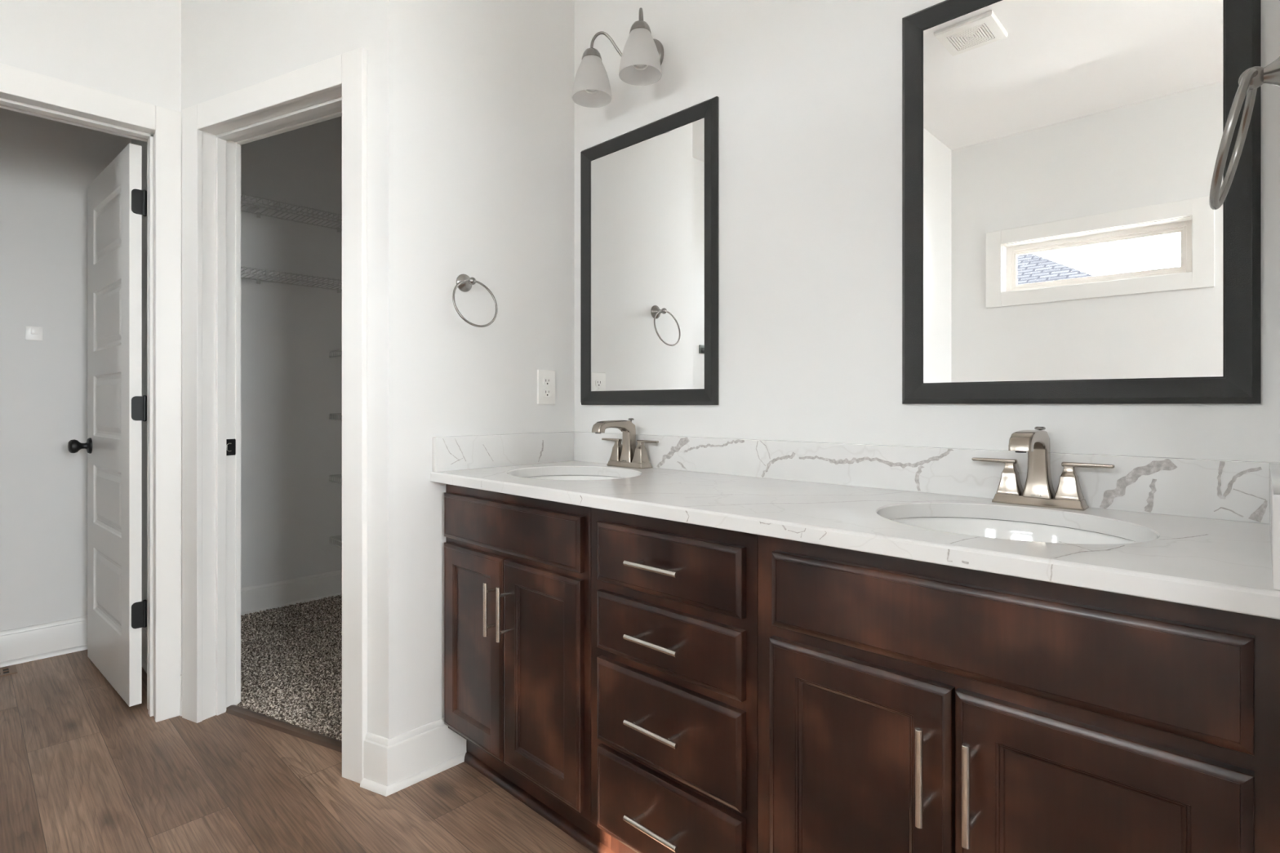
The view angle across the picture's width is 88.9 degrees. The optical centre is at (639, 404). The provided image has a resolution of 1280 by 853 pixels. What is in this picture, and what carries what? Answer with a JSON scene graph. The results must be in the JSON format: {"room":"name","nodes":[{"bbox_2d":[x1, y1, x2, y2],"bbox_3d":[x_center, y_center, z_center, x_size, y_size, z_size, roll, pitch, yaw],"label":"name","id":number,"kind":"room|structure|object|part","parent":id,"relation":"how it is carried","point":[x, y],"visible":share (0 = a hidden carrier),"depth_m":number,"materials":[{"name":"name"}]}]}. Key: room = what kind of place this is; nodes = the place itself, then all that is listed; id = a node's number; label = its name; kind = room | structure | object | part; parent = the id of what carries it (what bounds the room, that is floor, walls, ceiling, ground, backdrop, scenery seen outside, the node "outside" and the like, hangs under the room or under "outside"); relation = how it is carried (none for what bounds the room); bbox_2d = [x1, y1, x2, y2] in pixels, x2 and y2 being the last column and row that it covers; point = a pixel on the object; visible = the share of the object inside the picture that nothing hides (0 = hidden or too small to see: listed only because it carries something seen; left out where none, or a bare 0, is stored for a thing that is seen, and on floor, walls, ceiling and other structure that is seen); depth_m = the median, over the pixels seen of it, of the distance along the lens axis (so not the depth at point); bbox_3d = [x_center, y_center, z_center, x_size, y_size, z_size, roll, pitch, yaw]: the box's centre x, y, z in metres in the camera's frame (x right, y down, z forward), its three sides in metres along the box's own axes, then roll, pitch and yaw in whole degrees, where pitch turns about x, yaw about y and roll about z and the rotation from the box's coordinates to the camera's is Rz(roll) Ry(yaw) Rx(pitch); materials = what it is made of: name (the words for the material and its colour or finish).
{"room":"bathroom","nodes":[
{"label":"bathroom","id":0,"kind":"room"},
{"bbox_2d":[0,0,181,111],"bbox_3d":[-2.291,-0.282,1.670,0.115,2.740,2.095,0,0,44],"label":"wall","id":1,"kind":"structure","parent":0,"point":[131,49],"depth_m":2.14,"materials":[{"name":"white paint"}]},
{"bbox_2d":[0,62,182,722],"bbox_3d":[-1.956,0.033,2.021,0.151,2.111,0.887,0,0,44],"label":"trim","id":2,"kind":"structure","parent":1,"relation":"attached to","point":[21,91],"depth_m":2.25,"materials":[{"name":"white wood"}]},
{"bbox_2d":[67,142,146,706],"bbox_3d":[-2.079,0.073,2.525,0.715,1.994,0.110,0,0,39],"label":"door","id":3,"kind":"structure","parent":1,"relation":"in","point":[117,201],"depth_m":2.46,"materials":[{"name":"white wood"}]},
{"bbox_3d":[-2.320,0.173,2.700,0.066,0.066,0.074,0,0,44],"label":"knob","id":4,"kind":"part","parent":3,"relation":"part of","materials":[{"name":"black metal"}]},
{"bbox_2d":[131,138,146,600],"bbox_3d":[-1.987,-0.282,2.748,0.932,2.740,0.115,0,0,44],"label":"door edge","id":5,"kind":"structure","parent":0,"point":[143,144],"depth_m":2.82,"materials":[{"name":"white paint"}]},
{"bbox_2d":[0,107,342,631],"bbox_3d":[-2.638,-0.282,2.823,0.115,2.740,3.285,0,0,44],"label":"wall","id":6,"kind":"structure","parent":0,"point":[291,385],"depth_m":2.91,"materials":[{"name":"white paint"}]},
{"bbox_2d":[25,326,42,340],"bbox_3d":[-2.586,-0.302,2.782,0.017,0.058,0.055,0,0,44],"label":"thermostat","id":7,"kind":"object","parent":6,"relation":"attached to","point":[32,333],"visible":1,"depth_m":2.78,"materials":[{"name":"white plastic"}]},
{"bbox_2d":[0,615,146,673],"bbox_3d":[-2.716,1.016,2.002,0.907,0.143,1.969,0,0,44],"label":"baseboard","id":8,"kind":"structure","parent":6,"relation":"attached to","point":[46,640],"depth_m":2.79,"materials":[{"name":"white wood"}]},
{"bbox_2d":[240,193,342,232],"bbox_3d":[-1.801,-0.983,3.393,0.309,0.038,1.059,0,0,44],"label":"wire shelf","id":9,"kind":"object","parent":6,"relation":"attached to","point":[258,214],"visible":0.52,"depth_m":3.36,"materials":[{"name":"grey metal"}]},
{"bbox_3d":[-1.692,-0.994,3.289,0.006,0.006,1.059,0,0,44],"label":"rail","id":10,"kind":"part","parent":9,"relation":"part of","materials":[{"name":"white metal"}]},
{"bbox_3d":[-1.803,-0.994,3.395,0.006,0.006,1.059,0,0,44],"label":"rail","id":11,"kind":"part","parent":9,"relation":"part of","materials":[{"name":"white metal"}]},
{"bbox_3d":[-1.909,-0.994,3.496,0.006,0.006,1.059,0,0,44],"label":"rail","id":12,"kind":"part","parent":9,"relation":"part of","materials":[{"name":"white metal"}]},
{"bbox_3d":[-1.691,-0.967,3.288,0.006,0.006,1.059,0,0,44],"label":"lip rail","id":13,"kind":"part","parent":9,"relation":"part of","materials":[{"name":"white metal"}]},
{"bbox_2d":[240,266,342,293],"bbox_3d":[-1.800,-0.637,3.392,0.311,0.042,1.059,0,0,44],"label":"wire shelf","id":14,"kind":"object","parent":6,"relation":"attached to","point":[266,275],"visible":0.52,"depth_m":3.35,"materials":[{"name":"grey metal"}]},
{"bbox_3d":[-1.692,-0.650,3.289,0.006,0.006,1.059,0,0,44],"label":"rail","id":15,"kind":"part","parent":14,"relation":"part of","materials":[{"name":"white metal"}]},
{"bbox_3d":[-1.909,-0.650,3.496,0.006,0.006,1.059,0,0,44],"label":"rail","id":16,"kind":"part","parent":14,"relation":"part of","materials":[{"name":"white metal"}]},
{"bbox_3d":[-1.691,-0.623,3.288,0.006,0.006,1.059,0,0,44],"label":"lip rail","id":17,"kind":"part","parent":14,"relation":"part of","materials":[{"name":"white metal"}]},
{"bbox_2d":[181,0,388,738],"bbox_3d":[-1.176,-0.282,2.139,1.100,2.740,0.115,0,0,27],"label":"wall","id":18,"kind":"structure","parent":0,"point":[228,46],"depth_m":1.88,"materials":[{"name":"white paint"}]},
{"bbox_2d":[179,674,182,716],"bbox_3d":[-1.608,1.017,2.284,0.026,0.142,0.008,0,0,44],"label":"baseboard","id":19,"kind":"structure","parent":18,"relation":"attached to","point":[180,715],"depth_m":2.27,"materials":[{"name":"white wood"}]},
{"bbox_2d":[182,47,367,783],"bbox_3d":[-1.158,0.033,2.131,0.890,2.111,0.151,0,0,27],"label":"trim","id":20,"kind":"structure","parent":18,"relation":"attached to","point":[214,131],"depth_m":2.24,"materials":[{"name":"white wood"}]},
{"bbox_3d":[-1.461,0.153,2.328,0.003,0.058,0.037,0,0,27],"label":"strike plate","id":21,"kind":"part","parent":20,"relation":"part of","materials":[{"name":"black metal"}]},
{"bbox_3d":[-1.127,0.033,2.189,0.886,2.111,0.018,0,0,27],"label":"casing","id":22,"kind":"part","parent":20,"relation":"part of","materials":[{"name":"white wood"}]},
{"bbox_2d":[240,569,342,615],"bbox_3d":[-1.228,1.016,2.846,1.895,0.143,1.073,0,0,44],"label":"baseboard","id":23,"kind":"structure","parent":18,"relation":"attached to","point":[264,597],"depth_m":3.51,"materials":[{"name":"white wood"}]},
{"bbox_2d":[0,594,593,852],"bbox_3d":[-0.034,1.121,0.254,7.400,0.095,3.400,0,0,44],"label":"floor","id":24,"kind":"structure","parent":0,"point":[83,770],"depth_m":1.89,"materials":[{"name":"brown wood"}]},
{"bbox_2d":[0,665,17,676],"bbox_3d":[-2.660,1.085,2.564,0.106,0.005,0.300,0,0,44],"label":"floor vent","id":25,"kind":"object","parent":24,"relation":"in","point":[9,670],"visible":1,"depth_m":2.65,"materials":[{"name":"brown metal"}]},
{"bbox_2d":[225,705,342,752],"bbox_3d":[-1.141,1.081,2.160,0.722,0.013,0.036,0,0,27],"label":"threshold strip","id":26,"kind":"object","parent":24,"relation":"on","point":[326,741],"visible":0.65,"depth_m":2.17,"materials":[{"name":"brown"}]},
{"bbox_2d":[444,484,611,849],"bbox_3d":[-0.195,0.659,1.907,0.652,0.858,0.562,0,0,44],"label":"base cabinet","id":27,"kind":"object","parent":24,"relation":"on","point":[517,569],"visible":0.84,"depth_m":1.69,"materials":[{"name":"brown wood"}]},
{"bbox_3d":[-0.472,0.684,1.847,0.304,0.542,0.019,0,0,44],"label":"door","id":28,"kind":"part","parent":27,"relation":"part of","materials":[{"name":"brown wood"}]},
{"bbox_3d":[-0.401,0.545,1.742,0.012,0.142,0.039,0,0,44],"label":"handle","id":29,"kind":"part","parent":27,"relation":"part of","materials":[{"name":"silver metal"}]},
{"bbox_3d":[-0.358,0.545,1.700,0.012,0.142,0.039,0,0,44],"label":"handle","id":30,"kind":"part","parent":27,"relation":"part of","materials":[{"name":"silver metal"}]},
{"bbox_3d":[-0.360,0.330,1.739,0.615,0.131,0.019,0,0,44],"label":"false drawer","id":31,"kind":"part","parent":27,"relation":"part of","materials":[{"name":"brown wood"}]},
{"bbox_2d":[464,751,615,852],"bbox_3d":[0.107,1.079,1.384,1.813,0.018,0.018,0,0,44],"label":"trim","id":32,"kind":"structure","parent":27,"relation":"attached to","point":[567,827],"depth_m":1.74,"materials":[{"name":"brown wood"}]},
{"bbox_3d":[-0.248,0.684,1.633,0.308,0.542,0.019,0,0,44],"label":"door","id":33,"kind":"part","parent":27,"relation":"part of","materials":[{"name":"brown wood"}]},
{"bbox_2d":[591,507,758,852],"bbox_3d":[0.206,0.659,1.524,0.458,0.858,0.562,0,0,44],"label":"base cabinet","id":34,"kind":"object","parent":24,"relation":"on","point":[674,605],"visible":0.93,"depth_m":1.32,"materials":[{"name":"brown wood"}]},
{"bbox_3d":[0.029,0.869,1.331,0.142,0.012,0.039,0,0,44],"label":"handle","id":35,"kind":"part","parent":34,"relation":"part of","materials":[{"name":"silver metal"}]},
{"bbox_3d":[0.029,0.667,1.331,0.142,0.012,0.039,0,0,44],"label":"handle","id":36,"kind":"part","parent":34,"relation":"part of","materials":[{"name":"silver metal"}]},
{"bbox_3d":[0.029,0.488,1.331,0.142,0.012,0.039,0,0,44],"label":"handle","id":37,"kind":"part","parent":34,"relation":"part of","materials":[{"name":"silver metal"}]},
{"bbox_3d":[0.029,0.333,1.331,0.142,0.012,0.039,0,0,44],"label":"handle","id":38,"kind":"part","parent":34,"relation":"part of","materials":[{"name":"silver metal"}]},
{"bbox_3d":[0.049,0.869,1.350,0.396,0.185,0.019,0,0,44],"label":"drawer","id":39,"kind":"part","parent":34,"relation":"part of","materials":[{"name":"brown wood"}]},
{"bbox_3d":[0.049,0.667,1.350,0.396,0.185,0.019,0,0,44],"label":"drawer","id":40,"kind":"part","parent":34,"relation":"part of","materials":[{"name":"brown wood"}]},
{"bbox_3d":[0.049,0.488,1.350,0.396,0.130,0.019,0,0,44],"label":"drawer","id":41,"kind":"part","parent":34,"relation":"part of","materials":[{"name":"brown wood"}]},
{"bbox_3d":[0.049,0.333,1.350,0.396,0.132,0.019,0,0,44],"label":"drawer","id":42,"kind":"part","parent":34,"relation":"part of","materials":[{"name":"brown wood"}]},
{"bbox_2d":[758,534,1279,852],"bbox_3d":[0.626,0.659,1.124,0.701,0.858,0.562,0,0,44],"label":"base cabinet","id":43,"kind":"object","parent":24,"relation":"on","point":[905,705],"visible":0.93,"depth_m":0.91,"materials":[{"name":"brown wood"}]},
{"bbox_2d":[430,431,1279,619],"bbox_3d":[0.227,0.163,1.510,1.814,0.132,0.560,0,0,44],"label":"countertop","id":44,"kind":"structure","parent":43,"relation":"on","point":[1206,532],"depth_m":1.24,"materials":[{"name":"white stone"}]},
{"bbox_2d":[526,475,624,479],"bbox_3d":[-0.193,0.314,1.916,0.475,0.165,0.411,0,0,44],"label":"sink","id":45,"kind":"object","parent":44,"relation":"in","point":[550,477],"visible":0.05,"depth_m":2.10,"materials":[{"name":"white ceramic"}]},
{"bbox_2d":[591,417,658,469],"bbox_3d":[-0.076,0.122,2.038,0.245,0.155,0.173,0,0,44],"label":"faucet","id":46,"kind":"object","parent":44,"relation":"on","point":[627,455],"visible":1,"depth_m":2.06,"materials":[{"name":"silver metal"}]},
{"bbox_3d":[-0.093,0.116,2.138,0.084,0.009,0.017,0,0,44],"label":"lever","id":47,"kind":"part","parent":46,"relation":"part of","materials":[{"name":"silver metal"}]},
{"bbox_3d":[-0.078,0.117,2.037,0.051,0.133,0.169,0,0,44],"label":"spout","id":48,"kind":"part","parent":46,"relation":"part of","materials":[{"name":"silver metal"}]},
{"bbox_3d":[-0.071,0.151,2.117,0.042,0.064,0.041,0,0,44],"label":"handle","id":49,"kind":"part","parent":46,"relation":"part of","materials":[{"name":"silver metal"}]},
{"bbox_3d":[-0.035,0.191,2.082,0.158,0.017,0.052,0,0,44],"label":"plate","id":50,"kind":"part","parent":46,"relation":"part of","materials":[{"name":"silver metal"}]},
{"bbox_3d":[0.002,0.151,2.047,0.042,0.064,0.041,0,0,44],"label":"handle","id":51,"kind":"part","parent":46,"relation":"part of","materials":[{"name":"silver metal"}]},
{"bbox_3d":[0.024,0.116,2.026,0.084,0.009,0.017,0,0,44],"label":"lever","id":52,"kind":"part","parent":46,"relation":"part of","materials":[{"name":"silver metal"}]},
{"bbox_2d":[891,516,1137,544],"bbox_3d":[0.630,0.314,1.130,0.475,0.165,0.411,0,0,44],"label":"sink","id":53,"kind":"object","parent":44,"relation":"in","point":[984,527],"visible":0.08,"depth_m":1.28,"materials":[{"name":"white ceramic"}]},
{"bbox_2d":[971,426,1115,511],"bbox_3d":[0.750,0.122,1.250,0.245,0.155,0.173,0,0,44],"label":"faucet","id":54,"kind":"object","parent":44,"relation":"on","point":[1038,491],"visible":1,"depth_m":1.27,"materials":[{"name":"silver metal"}]},
{"bbox_3d":[0.733,0.116,1.350,0.084,0.009,0.017,0,0,44],"label":"lever","id":55,"kind":"part","parent":54,"relation":"part of","materials":[{"name":"silver metal"}]},
{"bbox_3d":[0.755,0.151,1.329,0.042,0.064,0.041,0,0,44],"label":"handle","id":56,"kind":"part","parent":54,"relation":"part of","materials":[{"name":"silver metal"}]},
{"bbox_3d":[0.749,0.117,1.249,0.051,0.133,0.169,0,0,44],"label":"spout","id":57,"kind":"part","parent":54,"relation":"part of","materials":[{"name":"silver metal"}]},
{"bbox_3d":[0.798,0.064,1.301,0.019,0.038,0.019,0,0,44],"label":"lift rod","id":58,"kind":"part","parent":54,"relation":"part of","materials":[{"name":"silver metal"}]},
{"bbox_3d":[0.792,0.191,1.294,0.158,0.017,0.052,0,0,44],"label":"plate","id":59,"kind":"part","parent":54,"relation":"part of","materials":[{"name":"silver metal"}]},
{"bbox_3d":[0.829,0.151,1.259,0.042,0.064,0.041,0,0,44],"label":"handle","id":60,"kind":"part","parent":54,"relation":"part of","materials":[{"name":"silver metal"}]},
{"bbox_3d":[0.850,0.116,1.238,0.084,0.009,0.017,0,0,44],"label":"lever","id":61,"kind":"part","parent":54,"relation":"part of","materials":[{"name":"silver metal"}]},
{"bbox_3d":[0.347,0.686,1.065,0.310,0.537,0.019,0,0,44],"label":"door","id":62,"kind":"part","parent":43,"relation":"part of","materials":[{"name":"brown wood"}]},
{"bbox_3d":[0.417,0.545,0.962,0.012,0.142,0.039,0,0,44],"label":"handle","id":63,"kind":"part","parent":43,"relation":"part of","materials":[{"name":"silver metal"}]},
{"bbox_3d":[0.463,0.545,0.917,0.012,0.142,0.039,0,0,44],"label":"handle","id":64,"kind":"part","parent":43,"relation":"part of","materials":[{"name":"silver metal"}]},
{"bbox_3d":[0.466,0.329,0.952,0.628,0.132,0.019,0,0,44],"label":"false drawer","id":65,"kind":"part","parent":43,"relation":"part of","materials":[{"name":"brown wood"}]},
{"bbox_3d":[0.578,0.686,0.845,0.318,0.537,0.019,0,0,44],"label":"door","id":66,"kind":"part","parent":43,"relation":"part of","materials":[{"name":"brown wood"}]},
{"bbox_2d":[388,0,573,738],"bbox_3d":[-0.515,-0.282,2.130,0.115,2.740,0.687,0,0,44],"label":"wall","id":67,"kind":"structure","parent":0,"point":[481,104],"depth_m":2.00,"materials":[{"name":"white paint"}]},
{"bbox_2d":[360,717,466,796],"bbox_3d":[-0.663,1.016,1.928,0.107,0.143,0.291,0,0,44],"label":"baseboard","id":68,"kind":"structure","parent":67,"relation":"attached to","point":[393,765],"depth_m":1.87,"materials":[{"name":"white wood"}]},
{"bbox_2d":[452,274,497,327],"bbox_3d":[-0.512,-0.317,1.985,0.087,0.171,0.154,0,0,44],"label":"towel ring","id":69,"kind":"object","parent":67,"relation":"attached to","point":[464,282],"visible":1,"depth_m":1.99,"materials":[{"name":"silver metal"}]},
{"bbox_2d":[537,369,555,404],"bbox_3d":[-0.321,-0.059,2.243,0.008,0.119,0.077,0,0,44],"label":"wall outlet","id":70,"kind":"object","parent":67,"relation":"attached to","point":[545,378],"visible":1,"depth_m":2.24,"materials":[{"name":"white plastic"}]},
{"bbox_2d":[542,377,551,386],"bbox_3d":[-0.320,-0.079,2.242,0.004,0.029,0.034,0,0,44],"label":"receptacle","id":71,"kind":"object","parent":70,"relation":"attached to","point":[546,380],"depth_m":2.24,"materials":[{"name":"white plastic"}]},
{"bbox_2d":[542,388,551,396],"bbox_3d":[-0.320,-0.040,2.242,0.004,0.029,0.034,0,0,44],"label":"receptacle","id":72,"kind":"object","parent":70,"relation":"attached to","point":[546,392],"depth_m":2.24,"materials":[{"name":"white plastic"}]},
{"bbox_2d":[573,0,1279,462],"bbox_3d":[0.502,-0.282,1.715,1.930,2.740,0.115,0,0,44],"label":"wall","id":73,"kind":"structure","parent":0,"point":[809,92],"depth_m":1.68,"materials":[{"name":"white paint"}]},
{"bbox_2d":[571,7,663,107],"bbox_3d":[-0.043,-1.065,2.005,0.336,0.214,0.217,0,0,44],"label":"wall light","id":74,"kind":"object","parent":73,"relation":"attached to","point":[642,55],"visible":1,"depth_m":1.96,"materials":[{"name":"white glass"}]},
{"bbox_3d":[-0.151,-1.020,2.044,0.126,0.124,0.126,0,0,44],"label":"lamp shade","id":75,"kind":"part","parent":74,"relation":"part of","materials":[{"name":"white glass"}]},
{"bbox_3d":[-0.069,-1.126,2.056,0.176,0.091,0.009,0,0,-8],"label":"arm","id":76,"kind":"part","parent":74,"relation":"part of","materials":[{"name":"silver metal"}]},
{"bbox_3d":[0.001,-1.020,1.899,0.126,0.124,0.126,0,0,44],"label":"lamp shade","id":77,"kind":"part","parent":74,"relation":"part of","materials":[{"name":"white glass"}]},
{"bbox_3d":[0.009,-1.126,1.982,0.009,0.091,0.176,0,0,5],"label":"arm","id":78,"kind":"part","parent":74,"relation":"part of","materials":[{"name":"silver metal"}]},
{"bbox_3d":[0.019,-1.102,2.071,0.120,0.120,0.036,0,0,44],"label":"plate","id":79,"kind":"part","parent":74,"relation":"part of","materials":[{"name":"silver metal"}]},
{"bbox_2d":[580,96,718,404],"bbox_3d":[0.007,-0.446,2.092,0.593,0.895,0.022,0,0,44],"label":"mirror","id":80,"kind":"object","parent":73,"relation":"attached to","point":[649,193],"visible":1,"depth_m":2.06,"materials":[{"name":"black mirror"}]},
{"bbox_2d":[902,0,1261,404],"bbox_3d":[0.828,-0.451,1.308,0.605,0.899,0.022,0,0,44],"label":"mirror","id":81,"kind":"object","parent":73,"relation":"attached to","point":[1064,242],"visible":0.9,"depth_m":1.28,"materials":[{"name":"black mirror"}]},
{"bbox_3d":[0.819,-0.282,0.732,0.115,2.740,0.870,0,0,44],"label":"wall","id":82,"kind":"structure","parent":0,"visible":0},
{"bbox_2d":[1208,56,1279,209],"bbox_3d":[0.675,-0.304,0.718,0.072,0.164,0.146,0,0,44],"label":"towel ring","id":83,"kind":"object","parent":82,"relation":"attached to","point":[1253,77],"visible":1,"depth_m":0.71,"materials":[{"name":"silver metal"}]},
{"bbox_3d":[-0.849,-0.282,3.156,2.015,2.740,0.334,0,0,44],"label":"wall","id":84,"kind":"structure","parent":0,"visible":0},
{"bbox_2d":[328,535,342,547],"bbox_3d":[-1.265,0.761,3.410,1.032,0.036,0.305,0,0,44],"label":"wire shelf","id":85,"kind":"object","parent":84,"relation":"attached to","point":[339,537],"visible":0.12,"depth_m":3.62,"materials":[{"name":"grey metal"}]},
{"bbox_2d":[328,474,342,484],"bbox_3d":[-1.265,0.414,3.410,1.032,0.036,0.305,0,0,44],"label":"wire shelf","id":86,"kind":"object","parent":84,"relation":"attached to","point":[338,476],"visible":0.17,"depth_m":3.61,"materials":[{"name":"grey metal"}]},
{"bbox_2d":[328,413,342,420],"bbox_3d":[-1.265,0.069,3.410,1.032,0.036,0.305,0,0,44],"label":"wire shelf","id":87,"kind":"object","parent":84,"relation":"attached to","point":[331,414],"visible":0.13,"depth_m":3.60,"materials":[{"name":"grey metal"}]},
{"bbox_2d":[328,349,342,357],"bbox_3d":[-1.265,-0.281,3.410,1.032,0.036,0.305,0,0,44],"label":"wire shelf","id":88,"kind":"object","parent":84,"relation":"attached to","point":[339,351],"visible":0.11,"depth_m":3.60,"materials":[{"name":"grey metal"}]}
]}

